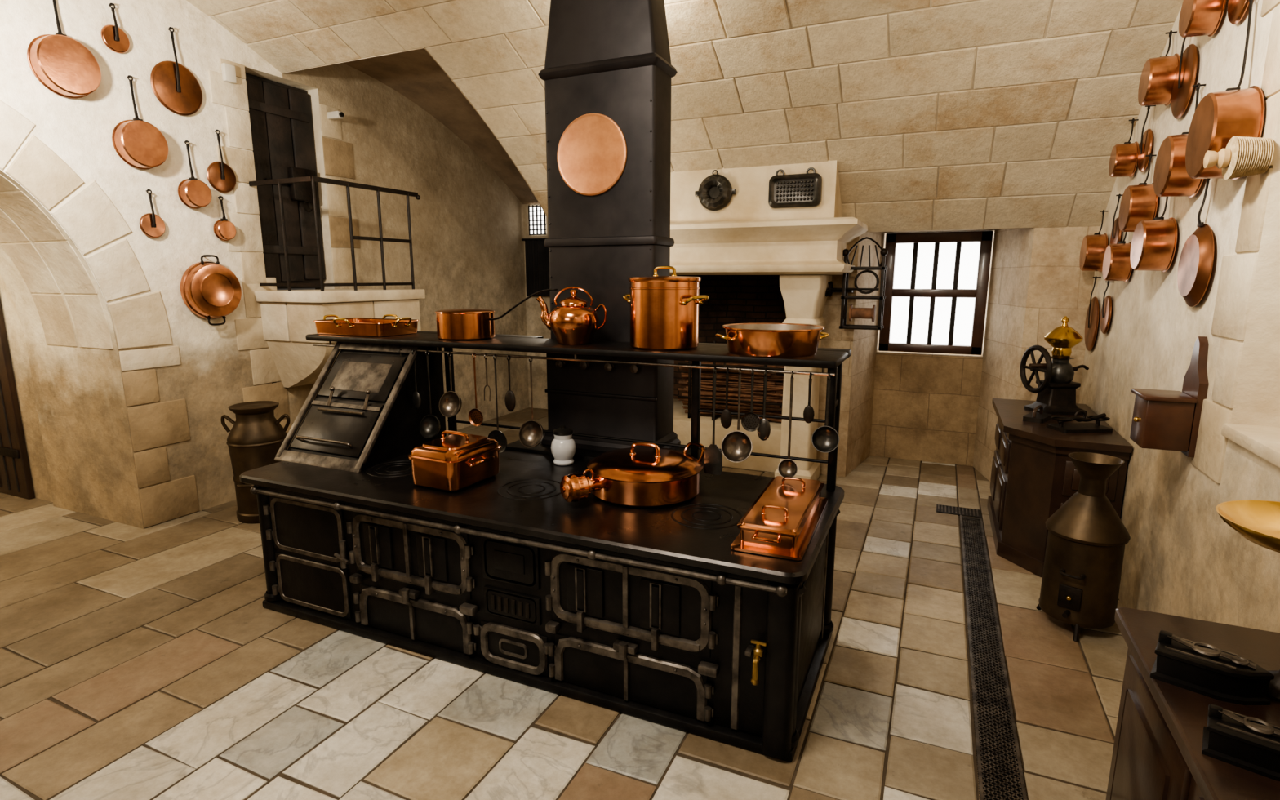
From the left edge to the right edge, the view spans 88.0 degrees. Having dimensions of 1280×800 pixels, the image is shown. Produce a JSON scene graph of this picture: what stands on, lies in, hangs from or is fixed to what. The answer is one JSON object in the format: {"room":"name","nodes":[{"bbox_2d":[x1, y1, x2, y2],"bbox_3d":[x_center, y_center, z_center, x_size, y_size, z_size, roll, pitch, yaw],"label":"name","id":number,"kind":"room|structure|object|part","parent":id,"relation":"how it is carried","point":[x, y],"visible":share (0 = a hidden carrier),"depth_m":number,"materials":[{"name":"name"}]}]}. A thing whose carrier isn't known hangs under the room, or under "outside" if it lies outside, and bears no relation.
{"room":"historic interior","nodes":[
{"label":"historic interior","id":0,"kind":"room"},
{"bbox_2d":[0,0,528,528],"bbox_3d":[-5.194,-1.109,4.254,2.730,4.230,11.860,5,11,24],"label":"wall","id":1,"kind":"structure","parent":0,"point":[467,224],"depth_m":5.10,"materials":[{"name":"beige paint"}]},
{"bbox_2d":[0,297,35,499],"bbox_3d":[-5.321,-0.214,5.410,0.660,2.050,0.063,5,11,24],"label":"door","id":2,"kind":"structure","parent":1,"relation":"in","point":[15,478],"depth_m":5.39,"materials":[{"name":"brown wood"}]},
{"bbox_2d":[0,173,113,349],"bbox_3d":[-4.484,-0.869,3.672,0.830,1.354,2.184,5,11,24],"label":"arch","id":3,"kind":"object","parent":1,"relation":"attached to","point":[91,326],"depth_m":4.58,"materials":[{"name":"beige stone"}]},
{"bbox_2d":[26,0,101,98],"bbox_3d":[-3.600,-2.253,4.127,0.110,0.689,0.362,5,11,24],"label":"saucepan","id":4,"kind":"object","parent":1,"relation":"hanging from","point":[64,65],"visible":1,"depth_m":4.11,"materials":[{"name":"orange metal"}]},
{"bbox_2d":[0,100,199,527],"bbox_3d":[-4.191,-0.379,3.629,0.312,3.015,2.980,5,11,24],"label":"trim","id":5,"kind":"structure","parent":1,"relation":"attached to","point":[90,218],"depth_m":4.62,"materials":[{"name":"beige stone"}]},
{"bbox_2d":[101,3,129,53],"bbox_3d":[-3.492,-2.471,4.405,0.050,0.303,0.170,5,11,24],"label":"lid","id":6,"kind":"object","parent":1,"relation":"attached to","point":[113,36],"visible":1,"depth_m":4.40,"materials":[{"name":"orange metal"}]},
{"bbox_2d":[111,75,168,169],"bbox_3d":[-3.442,-1.904,4.549,0.110,0.609,0.322,5,11,24],"label":"saucepan","id":7,"kind":"object","parent":1,"relation":"hanging from","point":[140,144],"visible":1,"depth_m":4.53,"materials":[{"name":"orange metal"}]},
{"bbox_2d":[139,189,165,237],"bbox_3d":[-3.459,-1.319,4.693,0.050,0.333,0.170,5,11,24],"label":"lid","id":8,"kind":"object","parent":1,"relation":"attached to","point":[151,224],"visible":1,"depth_m":4.69,"materials":[{"name":"orange metal"}]},
{"bbox_2d":[150,26,202,115],"bbox_3d":[-3.340,-2.362,4.768,0.050,0.588,0.360,5,11,24],"label":"lid","id":9,"kind":"object","parent":1,"relation":"attached to","point":[175,87],"visible":1,"depth_m":4.77,"materials":[{"name":"orange metal"}]},
{"bbox_2d":[177,140,211,208],"bbox_3d":[-3.309,-1.668,4.905,0.100,0.484,0.212,5,11,24],"label":"saucepan","id":10,"kind":"object","parent":1,"relation":"hanging from","point":[194,193],"visible":1,"depth_m":4.89,"materials":[{"name":"orange metal"}]},
{"bbox_2d":[180,254,241,325],"bbox_3d":[-3.282,-0.842,5.090,0.124,0.535,0.438,5,11,24],"label":"pan","id":11,"kind":"object","parent":1,"relation":"attached to","point":[210,290],"visible":1,"depth_m":5.03,"materials":[{"name":"orange metal"}]},
{"bbox_2d":[206,129,235,192],"bbox_3d":[-3.233,-1.838,5.107,0.050,0.463,0.230,5,11,24],"label":"lid","id":12,"kind":"object","parent":1,"relation":"attached to","point":[220,175],"visible":1,"depth_m":5.10,"materials":[{"name":"orange metal"}]},
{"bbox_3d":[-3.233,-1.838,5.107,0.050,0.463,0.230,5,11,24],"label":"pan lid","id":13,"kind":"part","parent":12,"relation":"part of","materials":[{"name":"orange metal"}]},
{"bbox_2d":[213,195,236,240],"bbox_3d":[-3.237,-1.411,5.154,0.070,0.339,0.162,5,11,24],"label":"saucepan","id":14,"kind":"object","parent":1,"relation":"hanging from","point":[224,229],"depth_m":5.14,"materials":[{"name":"orange metal"}]},
{"bbox_2d":[221,62,236,84],"bbox_3d":[-3.174,-2.519,5.115,0.050,0.130,0.090,5,11,24],"label":"sensor","id":15,"kind":"object","parent":1,"relation":"attached to","point":[228,71],"visible":1,"depth_m":5.09,"materials":[{"name":"white plastic"}]},
{"bbox_2d":[208,57,359,448],"bbox_3d":[-3.026,-1.027,5.898,0.112,3.422,1.340,5,11,24],"label":"quoins","id":16,"kind":"object","parent":1,"relation":"attached to","point":[338,155],"depth_m":5.47,"materials":[{"name":"beige stone"}]},
{"bbox_2d":[245,73,325,288],"bbox_3d":[-3.094,-1.846,5.761,0.176,1.730,0.671,5,11,24],"label":"door","id":17,"kind":"structure","parent":1,"relation":"in","point":[281,121],"depth_m":5.74,"materials":[{"name":"brown wood"}]},
{"bbox_2d":[327,111,343,119],"bbox_3d":[-2.736,-2.559,5.961,0.160,0.060,0.060,5,11,24],"label":"security camera","id":18,"kind":"object","parent":1,"relation":"attached to","point":[335,115],"visible":1,"depth_m":5.94,"materials":[{"name":"white plastic"}]},
{"bbox_2d":[254,288,425,387],"bbox_3d":[-2.594,-0.558,5.899,0.770,0.832,1.160,5,11,24],"label":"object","id":19,"kind":"structure","parent":1,"relation":"attached to","point":[287,317],"depth_m":5.48,"materials":[{"name":"beige stone"}]},
{"bbox_2d":[248,176,420,291],"bbox_3d":[-2.582,-1.403,5.792,0.732,0.868,1.164,5,11,24],"label":"iron railing","id":20,"kind":"object","parent":19,"relation":"on","point":[313,180],"visible":0.99,"depth_m":5.39,"materials":[{"name":"black metal"}]},
{"bbox_2d":[521,237,550,296],"bbox_3d":[-1.344,-1.759,8.790,0.500,0.754,0.050,5,11,24],"label":"door","id":21,"kind":"structure","parent":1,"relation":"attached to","point":[537,263],"depth_m":8.79,"materials":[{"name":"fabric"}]},
{"bbox_2d":[528,204,546,235],"bbox_3d":[-1.355,-2.374,8.750,0.260,0.380,0.023,5,11,24],"label":"window","id":22,"kind":"structure","parent":1,"relation":"in","point":[536,215],"depth_m":8.75,"materials":[{"name":"white glass"}]},
{"bbox_2d":[282,47,547,217],"bbox_3d":[-1.687,-2.497,6.971,1.870,1.629,3.650,5,11,24],"label":"arch","id":23,"kind":"object","parent":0,"point":[415,74],"depth_m":6.76,"materials":[{"name":"beige stone"}]},
{"bbox_2d":[522,203,551,408],"bbox_3d":[-0.882,-1.571,8.753,1.700,3.500,0.100,5,11,24],"label":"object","id":24,"kind":"object","parent":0,"point":[535,325],"depth_m":9.07,"materials":[{"name":"beige stone"}]},
{"bbox_2d":[0,407,1128,799],"bbox_3d":[-2.037,1.184,3.548,9.600,0.022,12.701,5,11,24],"label":"floor","id":25,"kind":"structure","parent":0,"point":[150,663],"depth_m":2.91,"materials":[{"name":"beige tile"}]},
{"bbox_2d":[220,400,289,523],"bbox_3d":[-2.885,0.461,5.018,0.409,0.865,0.421,8,13,37],"label":"milk can","id":26,"kind":"object","parent":25,"relation":"on","point":[254,441],"visible":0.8,"depth_m":4.88,"materials":[{"name":"brown metal"}]},
{"bbox_2d":[239,0,851,761],"bbox_3d":[-0.618,-0.831,3.385,3.271,4.000,1.499,5,11,24],"label":"range","id":27,"kind":"object","parent":25,"relation":"on","point":[649,614],"visible":0.96,"depth_m":3.23,"materials":[{"name":"black metal"}]},
{"bbox_2d":[313,314,418,337],"bbox_3d":[-1.732,-0.476,4.204,0.652,0.113,0.434,5,11,24],"label":"roasting pan","id":28,"kind":"object","parent":27,"relation":"on","point":[356,326],"visible":1,"depth_m":4.08,"materials":[{"name":"orange metal"}]},
{"bbox_2d":[411,349,421,408],"bbox_3d":[-1.309,-0.118,3.864,0.060,0.350,0.029,10,14,42],"label":"spoon","id":29,"kind":"object","parent":27,"relation":"hanging from","point":[416,399],"visible":1,"depth_m":3.87,"materials":[{"name":"grey metal"}]},
{"bbox_2d":[419,350,440,438],"bbox_3d":[-1.219,-0.032,3.834,0.140,0.509,0.079,5,11,24],"label":"ladle","id":30,"kind":"object","parent":27,"relation":"hanging from","point":[429,425],"visible":1,"depth_m":3.88,"materials":[{"name":"grey metal"}]},
{"bbox_2d":[439,351,462,417],"bbox_3d":[-1.073,-0.089,3.757,0.150,0.369,0.085,5,11,24],"label":"ladle","id":31,"kind":"object","parent":27,"relation":"hanging from","point":[450,403],"visible":1,"depth_m":3.80,"materials":[{"name":"metal"}]},
{"bbox_2d":[408,430,501,492],"bbox_3d":[-0.931,0.282,3.354,0.416,0.256,0.392,5,12,27],"label":"pot","id":32,"kind":"object","parent":27,"relation":"on","point":[457,461],"visible":1,"depth_m":3.23,"materials":[{"name":"orange metal"}]},
{"bbox_2d":[468,353,483,426],"bbox_3d":[-0.917,-0.057,3.696,0.100,0.410,0.031,5,11,24],"label":"skimmer","id":33,"kind":"object","parent":27,"relation":"hanging from","point":[475,416],"visible":1,"depth_m":3.71,"materials":[{"name":"orange metal"}]},
{"bbox_2d":[484,354,490,400],"bbox_3d":[-0.845,-0.124,3.647,0.040,0.261,0.031,-2,11,-8],"label":"fork","id":34,"kind":"object","parent":27,"relation":"hanging from","point":[486,359],"visible":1,"depth_m":3.65,"materials":[{"name":"metal"}]},
{"bbox_2d":[435,288,557,341],"bbox_3d":[-0.842,-0.491,3.795,0.734,0.291,0.342,5,11,24],"label":"saucepan","id":35,"kind":"object","parent":27,"relation":"on","point":[460,324],"visible":1,"depth_m":3.75,"materials":[{"name":"orange metal"}]},
{"bbox_2d":[488,354,506,453],"bbox_3d":[-0.789,0.023,3.652,0.130,0.550,0.031,5,11,24],"label":"skimmer","id":36,"kind":"object","parent":27,"relation":"hanging from","point":[497,435],"visible":0.78,"depth_m":3.67,"materials":[{"name":"grey metal"}]},
{"bbox_2d":[504,355,515,411],"bbox_3d":[-0.707,-0.089,3.594,0.070,0.310,0.031,5,11,24],"label":"spoon","id":37,"kind":"object","parent":27,"relation":"hanging from","point":[510,402],"visible":1,"depth_m":3.60,"materials":[{"name":"metal"}]},
{"bbox_2d":[518,356,543,447],"bbox_3d":[-0.581,0.010,3.550,0.150,0.489,0.085,5,11,24],"label":"ladle","id":38,"kind":"object","parent":27,"relation":"hanging from","point":[531,432],"visible":1,"depth_m":3.60,"materials":[{"name":"metal"}]},
{"bbox_2d":[551,424,576,465],"bbox_3d":[-0.425,0.243,3.674,0.140,0.216,0.140,5,11,24],"label":"ceramic jar","id":39,"kind":"object","parent":27,"relation":"on","point":[563,446],"visible":1,"depth_m":3.63,"materials":[{"name":"white ceramic"}]},
{"bbox_2d":[536,286,607,345],"bbox_3d":[-0.367,-0.455,3.558,0.289,0.306,0.288,-7,13,-34],"label":"copper kettle","id":40,"kind":"object","parent":27,"relation":"on","point":[573,322],"visible":1,"depth_m":3.48,"materials":[{"name":"orange metal"}]},
{"bbox_2d":[305,330,851,491],"bbox_3d":[-0.519,-0.005,3.799,3.230,0.666,0.530,5,11,24],"label":"shelf","id":41,"kind":"object","parent":27,"relation":"attached to","point":[611,393],"depth_m":3.77,"materials":[{"name":"metal"}]},
{"bbox_2d":[556,113,626,195],"bbox_3d":[-0.266,-1.336,3.615,0.430,0.430,0.017,5,11,24],"label":"disc","id":42,"kind":"object","parent":27,"relation":"attached to","point":[592,156],"visible":1,"depth_m":3.61,"materials":[{"name":"orange metal"}]},
{"bbox_2d":[560,441,705,507],"bbox_3d":[-0.014,0.324,3.170,0.628,0.241,0.616,2,11,9],"label":"saute pan","id":43,"kind":"object","parent":27,"relation":"on","point":[655,477],"visible":1,"depth_m":3.00,"materials":[{"name":"orange metal"}]},
{"bbox_2d":[622,266,709,351],"bbox_3d":[0.124,-0.470,3.357,0.481,0.410,0.366,9,14,41],"label":"stockpot","id":44,"kind":"object","parent":27,"relation":"on","point":[664,309],"visible":1,"depth_m":3.22,"materials":[{"name":"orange metal"}]},
{"bbox_2d":[703,367,722,475],"bbox_3d":[0.351,0.101,3.145,0.091,0.520,0.031,5,11,24],"label":"spatula","id":45,"kind":"object","parent":27,"relation":"hanging from","point":[713,460],"visible":1,"depth_m":3.17,"materials":[{"name":"grey metal"}]},
{"bbox_2d":[720,367,732,428],"bbox_3d":[0.406,-0.007,3.100,0.028,0.290,0.052,-10,14,-42],"label":"spoon","id":46,"kind":"object","parent":27,"relation":"hanging from","point":[726,415],"visible":1,"depth_m":3.10,"materials":[{"name":"metal"}]},
{"bbox_2d":[720,368,752,462],"bbox_3d":[0.459,0.071,3.086,0.150,0.439,0.085,5,11,24],"label":"ladle","id":47,"kind":"object","parent":27,"relation":"hanging from","point":[736,446],"visible":1,"depth_m":3.13,"materials":[{"name":"metal"}]},
{"bbox_2d":[741,368,759,431],"bbox_3d":[0.515,0.002,3.052,0.090,0.290,0.031,5,11,24],"label":"skimmer","id":48,"kind":"object","parent":27,"relation":"hanging from","point":[749,421],"visible":1,"depth_m":3.06,"materials":[{"name":"grey metal"}]},
{"bbox_2d":[744,639,767,684],"bbox_3d":[0.429,0.963,2.463,0.080,0.148,0.106,5,11,24],"label":"tap","id":49,"kind":"object","parent":27,"relation":"on","point":[755,650],"depth_m":2.46,"materials":[{"name":"metal"}]},
{"bbox_2d":[757,369,770,440],"bbox_3d":[0.570,0.026,3.031,0.060,0.330,0.029,10,14,42],"label":"spoon","id":50,"kind":"object","parent":27,"relation":"hanging from","point":[764,429],"visible":1,"depth_m":3.04,"materials":[{"name":"grey metal"}]},
{"bbox_2d":[715,322,829,357],"bbox_3d":[0.630,-0.289,3.159,0.473,0.125,0.473,8,13,37],"label":"saute pan","id":51,"kind":"object","parent":27,"relation":"on","point":[766,340],"visible":1,"depth_m":2.99,"materials":[{"name":"orange metal"}]},
{"bbox_2d":[730,475,827,559],"bbox_3d":[0.607,0.447,2.783,0.270,0.140,0.768,4,11,23],"label":"kettle","id":52,"kind":"object","parent":27,"relation":"on","point":[782,522],"visible":1,"depth_m":2.59,"materials":[{"name":"orange metal"}]},
{"bbox_2d":[777,371,797,477],"bbox_3d":[0.678,0.114,2.994,0.090,0.490,0.051,5,11,24],"label":"ladle","id":53,"kind":"object","parent":27,"relation":"hanging from","point":[784,466],"visible":0.94,"depth_m":3.03,"materials":[{"name":"metal"}]},
{"bbox_2d":[803,372,814,423],"bbox_3d":[0.752,-0.009,2.942,0.027,0.230,0.043,-8,13,-37],"label":"spoon","id":54,"kind":"object","parent":27,"relation":"hanging from","point":[808,412],"visible":1,"depth_m":2.94,"materials":[{"name":"metal"}]},
{"bbox_2d":[811,373,839,453],"bbox_3d":[0.824,0.057,2.917,0.120,0.349,0.068,5,11,24],"label":"ladle","id":55,"kind":"object","parent":27,"relation":"hanging from","point":[824,439],"visible":1,"depth_m":2.95,"materials":[{"name":"grey metal"}]},
{"bbox_2d":[669,160,867,479],"bbox_3d":[0.782,-0.746,6.384,2.610,2.740,1.740,5,11,24],"label":"fireplace","id":56,"kind":"object","parent":25,"relation":"on","point":[805,246],"visible":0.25,"depth_m":5.46,"materials":[{"name":"stone"}]},
{"bbox_2d":[694,169,735,210],"bbox_3d":[0.614,-1.736,5.483,0.350,0.325,0.075,5,11,24],"label":"cake mould","id":57,"kind":"object","parent":56,"relation":"attached to","point":[715,192],"depth_m":5.47,"materials":[{"name":"grey metal"}]},
{"bbox_2d":[677,340,784,422],"bbox_3d":[1.047,-0.207,6.550,1.299,0.780,0.525,5,11,24],"label":"firewood stack","id":58,"kind":"object","parent":56,"relation":"in","point":[775,383],"visible":0.44,"depth_m":6.43,"materials":[{"name":"wood"}]},
{"bbox_2d":[768,167,822,208],"bbox_3d":[1.222,-1.675,5.233,0.410,0.296,0.045,5,11,24],"label":"baking mould","id":59,"kind":"object","parent":56,"relation":"attached to","point":[797,190],"depth_m":5.22,"materials":[{"name":"grey metal"}]},
{"bbox_2d":[825,236,888,329],"bbox_3d":[1.819,-0.990,5.620,0.520,0.757,0.299,5,11,24],"label":"jack","id":60,"kind":"object","parent":56,"relation":"attached to","point":[854,313],"visible":0.85,"depth_m":5.55,"materials":[{"name":"metal"}]},
{"bbox_2d":[936,504,1027,799],"bbox_3d":[1.502,1.270,3.017,0.317,0.011,5.020,5,11,24],"label":"drain grate","id":61,"kind":"object","parent":25,"relation":"on","point":[999,766],"visible":1,"depth_m":3.02,"materials":[{"name":"metal"}]},
{"bbox_2d":[986,398,1133,577],"bbox_3d":[2.759,0.549,4.527,0.615,0.870,1.370,5,11,24],"label":"wooden sideboard","id":62,"kind":"object","parent":25,"relation":"on","point":[1033,473],"visible":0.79,"depth_m":4.11,"materials":[{"name":"brown wood"}]},
{"bbox_2d":[1022,404,1051,423],"bbox_3d":[2.633,0.084,4.387,0.220,0.096,0.120,-10,15,-44],"label":"iron","id":63,"kind":"object","parent":62,"relation":"on","point":[1039,417],"visible":0.99,"depth_m":4.34,"materials":[{"name":"brown metal"}]},
{"bbox_2d":[1019,315,1088,414],"bbox_3d":[2.889,-0.249,4.614,0.485,0.667,0.336,0,11,-2],"label":"mill","id":64,"kind":"object","parent":62,"relation":"on","point":[1056,393],"visible":1,"depth_m":4.57,"materials":[{"name":"metal"}]},
{"bbox_2d":[1045,409,1112,433],"bbox_3d":[2.726,0.122,4.107,0.360,0.123,0.180,-1,11,-4],"label":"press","id":65,"kind":"object","parent":62,"relation":"on","point":[1068,428],"visible":1,"depth_m":4.09,"materials":[{"name":"black metal"}]},
{"bbox_2d":[1035,452,1130,641],"bbox_3d":[2.289,0.742,3.402,0.368,0.909,0.392,5,11,24],"label":"metal can","id":66,"kind":"object","parent":25,"relation":"on","point":[1087,538],"visible":1,"depth_m":3.31,"materials":[{"name":"metal"}]},
{"bbox_2d":[1106,607,1279,799],"bbox_3d":[1.310,1.200,1.207,0.484,0.800,1.850,5,11,24],"label":"wooden dresser","id":67,"kind":"object","parent":25,"relation":"on","point":[1157,755],"visible":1,"depth_m":1.72,"materials":[{"name":"brown wood"}]},
{"bbox_2d":[1150,630,1274,705],"bbox_3d":[1.418,0.659,1.642,0.222,0.105,0.121,10,15,43],"label":"scale weight set","id":68,"kind":"object","parent":67,"relation":"on","point":[1204,668],"visible":1,"depth_m":1.61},
{"bbox_2d":[1201,703,1279,781],"bbox_3d":[1.304,0.715,1.383,0.190,0.090,0.104,9,14,41],"label":"scale weight set","id":69,"kind":"object","parent":67,"relation":"on","point":[1251,744],"visible":1,"depth_m":1.38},
{"bbox_2d":[1215,499,1279,702],"bbox_3d":[1.578,0.504,1.580,0.364,0.432,0.364,5,11,24],"label":"scale pan","id":70,"kind":"object","parent":67,"relation":"on","point":[1258,522],"visible":0.93,"depth_m":1.66,"materials":[{"name":"metal"}]},
{"bbox_2d":[186,0,1183,232],"bbox_3d":[-2.015,-1.742,1.791,8.620,2.025,10.070,5,11,24],"label":"ceiling","id":71,"kind":"structure","parent":0,"point":[933,115],"depth_m":4.60,"materials":[{"name":"stone"}]},
{"bbox_2d":[669,226,1100,481],"bbox_3d":[1.777,-0.800,6.789,4.950,2.700,1.700,5,11,24],"label":"wall","id":72,"kind":"structure","parent":0,"point":[922,406],"depth_m":6.15,"materials":[{"name":"stone"}]},
{"bbox_2d":[878,231,993,355],"bbox_3d":[2.809,-1.022,6.348,0.915,1.135,0.110,5,11,24],"label":"window","id":73,"kind":"structure","parent":72,"relation":"in","point":[936,285],"depth_m":6.35,"materials":[{"name":"white glass"}]},
{"bbox_2d":[1078,0,1279,632],"bbox_3d":[1.624,-0.388,0.379,0.500,4.225,10.260,5,11,24],"label":"wall","id":74,"kind":"structure","parent":0,"point":[1180,558],"depth_m":2.93,"materials":[{"name":"paint"}]},
{"bbox_2d":[1084,275,1101,351],"bbox_3d":[3.333,-0.634,4.882,0.050,0.548,0.400,5,11,24],"label":"lid","id":75,"kind":"object","parent":74,"relation":"attached to","point":[1091,319],"depth_m":4.85,"materials":[{"name":"brown metal"}]},
{"bbox_2d":[1079,209,1108,272],"bbox_3d":[3.263,-1.139,4.742,0.140,0.444,0.271,5,11,24],"label":"saucepan","id":76,"kind":"object","parent":74,"relation":"attached to","point":[1093,247],"visible":0.97,"depth_m":4.68,"materials":[{"name":"orange metal"}]},
{"bbox_2d":[1100,280,1114,333],"bbox_3d":[3.156,-0.627,4.484,0.050,0.358,0.260,5,11,24],"label":"lid","id":77,"kind":"object","parent":74,"relation":"attached to","point":[1106,309],"visible":0.99,"depth_m":4.46,"materials":[{"name":"orange metal"}]},
{"bbox_2d":[1110,194,1123,244],"bbox_3d":[3.156,-1.163,4.385,0.050,0.388,0.240,5,11,24],"label":"lid","id":78,"kind":"object","parent":74,"relation":"attached to","point":[1116,233],"visible":0.81,"depth_m":4.37,"materials":[{"name":"orange metal"}]},
{"bbox_2d":[1102,231,1132,282],"bbox_3d":[2.958,-0.963,4.071,0.130,0.471,0.250,5,11,24],"label":"saucepan","id":79,"kind":"object","parent":74,"relation":"hanging from","point":[1117,266],"visible":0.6,"depth_m":4.02,"materials":[{"name":"orange metal"}]},
{"bbox_2d":[1108,118,1138,177],"bbox_3d":[3.042,-1.582,4.147,0.130,0.372,0.230,5,11,24],"label":"saucepan","id":80,"kind":"object","parent":74,"relation":"hanging from","point":[1123,159],"visible":0.99,"depth_m":4.09,"materials":[{"name":"orange metal"}]},
{"bbox_2d":[1118,153,1158,231],"bbox_3d":[2.812,-1.163,3.717,0.140,0.444,0.271,5,11,24],"label":"saucepan","id":81,"kind":"object","parent":74,"relation":"hanging from","point":[1139,202],"visible":0.78,"depth_m":3.65,"materials":[{"name":"orange metal"}]},
{"bbox_2d":[1137,105,1155,172],"bbox_3d":[2.964,-1.532,3.881,0.050,0.378,0.240,5,11,24],"label":"lid","id":82,"kind":"object","parent":74,"relation":"attached to","point":[1145,146],"visible":0.94,"depth_m":3.86,"materials":[{"name":"orange metal"}]},
{"bbox_2d":[1129,196,1177,272],"bbox_3d":[2.631,-0.896,3.370,0.150,0.486,0.272,5,11,24],"label":"saucepan","id":83,"kind":"object","parent":74,"relation":"hanging from","point":[1153,242],"visible":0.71,"depth_m":3.31,"materials":[{"name":"orange metal"}]},
{"bbox_2d":[1137,30,1179,106],"bbox_3d":[2.780,-1.778,3.529,0.140,0.403,0.252,5,11,24],"label":"saucepan","id":84,"kind":"object","parent":74,"relation":"attached to","point":[1157,81],"visible":0.98,"depth_m":3.48,"materials":[{"name":"orange metal"}]},
{"bbox_2d":[1129,336,1208,457],"bbox_3d":[2.325,-0.028,2.924,0.217,0.510,0.230,5,11,24],"label":"box","id":85,"kind":"object","parent":74,"relation":"attached to","point":[1162,420],"visible":1,"depth_m":2.86,"materials":[{"name":"red wood"}]},
{"bbox_2d":[1153,83,1205,197],"bbox_3d":[2.521,-1.206,3.062,0.150,0.527,0.292,5,11,24],"label":"saucepan","id":86,"kind":"object","parent":74,"relation":"hanging from","point":[1171,178],"visible":0.7,"depth_m":3.03,"materials":[{"name":"orange metal"}]},
{"bbox_2d":[1170,37,1197,119],"bbox_3d":[2.722,-1.670,3.308,0.050,0.498,0.340,5,11,24],"label":"lid","id":87,"kind":"object","parent":74,"relation":"attached to","point":[1186,70],"depth_m":3.29,"materials":[{"name":"orange metal"}]},
{"bbox_2d":[1177,178,1214,306],"bbox_3d":[2.474,-0.705,2.931,0.055,0.579,0.362,5,11,24],"label":"frying pan","id":88,"kind":"object","parent":74,"relation":"attached to","point":[1197,255],"visible":0.89,"depth_m":2.89,"materials":[{"name":"orange metal"}]},
{"bbox_2d":[1178,0,1226,37],"bbox_3d":[2.549,-1.881,2.976,0.130,0.466,0.245,5,11,24],"label":"saucepan","id":89,"kind":"object","parent":74,"relation":"hanging from","point":[1197,17],"visible":1,"depth_m":2.95,"materials":[{"name":"orange metal"}]},
{"bbox_2d":[1185,0,1264,179],"bbox_3d":[2.303,-1.228,2.578,0.160,0.716,0.341,5,11,24],"label":"saucepan","id":90,"kind":"object","parent":74,"relation":"attached to","point":[1219,117],"visible":0.89,"depth_m":2.52,"materials":[{"name":"orange metal"}]},
{"bbox_2d":[1190,0,1279,484],"bbox_3d":[2.221,-0.695,1.722,0.520,2.332,1.900,5,11,24],"label":"quoins","id":91,"kind":"object","parent":74,"relation":"attached to","point":[1237,272],"visible":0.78,"depth_m":2.52,"materials":[{"name":"beige stone"}]},
{"bbox_2d":[1203,136,1274,179],"bbox_3d":[2.182,-0.887,2.428,0.187,0.151,0.151,5,11,24],"label":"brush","id":92,"kind":"object","parent":91,"relation":"hanging from","point":[1242,157],"visible":1,"depth_m":2.38,"materials":[{"name":"wood"}]},
{"bbox_2d":[1227,0,1248,24],"bbox_3d":[2.460,-1.790,2.692,0.050,0.478,0.240,5,11,24],"label":"lid","id":93,"kind":"object","parent":74,"relation":"attached to","point":[1237,9],"depth_m":2.72,"materials":[{"name":"orange metal"}]}
]}

